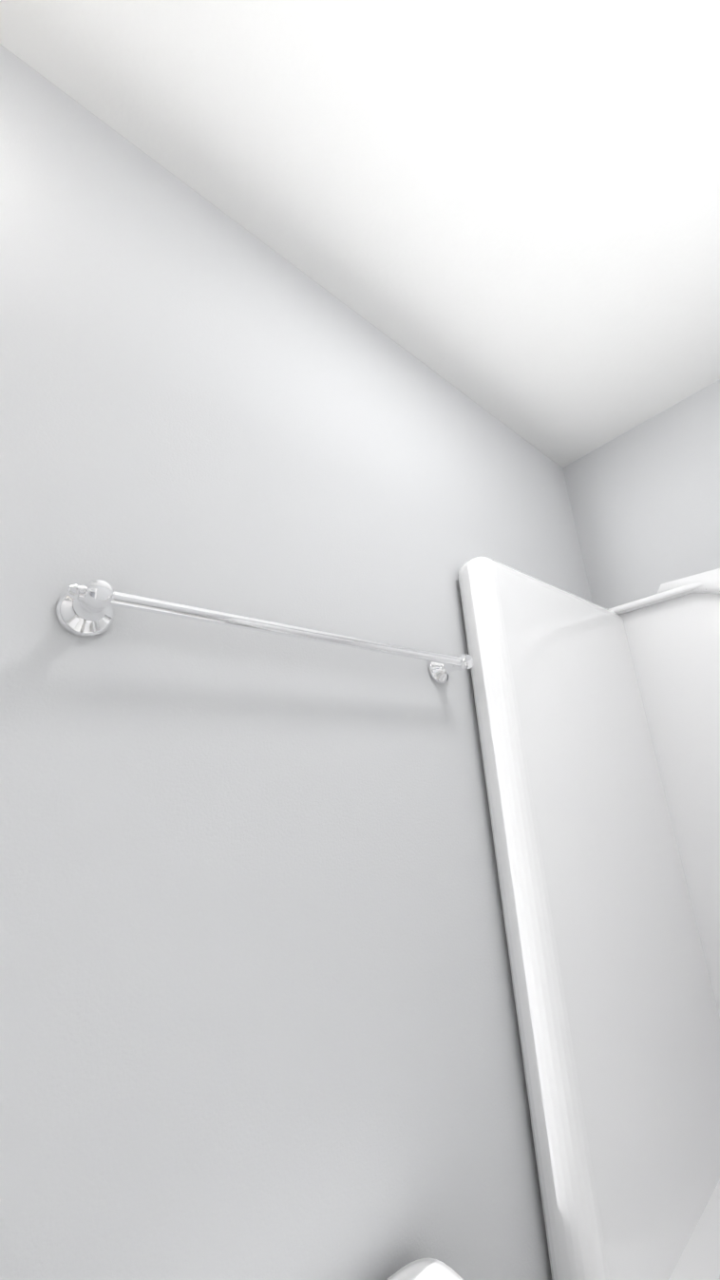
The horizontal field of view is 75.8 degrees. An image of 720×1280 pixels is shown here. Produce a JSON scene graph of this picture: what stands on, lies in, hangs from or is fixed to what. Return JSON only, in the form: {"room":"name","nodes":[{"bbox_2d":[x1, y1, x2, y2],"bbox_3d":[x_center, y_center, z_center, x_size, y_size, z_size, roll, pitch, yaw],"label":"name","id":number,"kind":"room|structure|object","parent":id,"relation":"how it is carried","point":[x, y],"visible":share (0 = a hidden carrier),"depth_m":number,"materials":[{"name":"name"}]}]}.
{"room":"bathroom","nodes":[
{"label":"bathroom","id":0,"kind":"room"},
{"bbox_2d":[0,43,592,1279],"bbox_3d":[-0.130,0.324,0.694,2.660,2.410,0.110,11,-22,-38],"label":"wall","id":1,"kind":"structure","parent":0,"point":[258,1019],"depth_m":0.66,"materials":[{"name":"grey paint"}]},
{"bbox_2d":[56,579,474,684],"bbox_3d":[-0.059,0.003,0.738,0.712,0.062,0.083,11,-22,-38],"label":"towel rail","id":2,"kind":"object","parent":1,"relation":"attached to","point":[85,610],"visible":1,"depth_m":0.58,"materials":[{"name":"silver metal"}]},
{"bbox_2d":[0,0,719,467],"bbox_3d":[1.308,-1.484,-0.670,2.660,0.050,4.880,11,-22,-38],"label":"ceiling","id":3,"kind":"structure","parent":0,"point":[506,213],"depth_m":0.87,"materials":[{"name":"white paint"}]},
{"bbox_2d":[562,379,719,609],"bbox_3d":[1.405,0.280,0.850,0.110,2.410,1.630,11,-22,-38],"label":"wall","id":4,"kind":"structure","parent":0,"point":[644,497],"depth_m":1.50,"materials":[{"name":"grey paint"}]},
{"bbox_3d":[1.452,0.859,-1.407,2.660,0.050,4.880,11,-22,-38],"label":"floor","id":5,"kind":"structure","parent":0,"visible":0},
{"bbox_2d":[386,1258,463,1279],"bbox_3d":[0.156,1.008,0.117,0.446,0.730,0.721,11,-22,-38],"label":"toilet","id":6,"kind":"object","parent":5,"relation":"on","point":[427,1269],"visible":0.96,"depth_m":0.56,"materials":[{"name":"white ceramic"}]},
{"bbox_2d":[458,556,719,1279],"bbox_3d":[1.044,0.514,0.525,0.776,1.812,1.516,11,-22,-38],"label":"shower","id":7,"kind":"object","parent":5,"relation":"on","point":[599,726],"visible":1,"depth_m":0.97,"materials":[{"name":"white plastic"}]}
]}

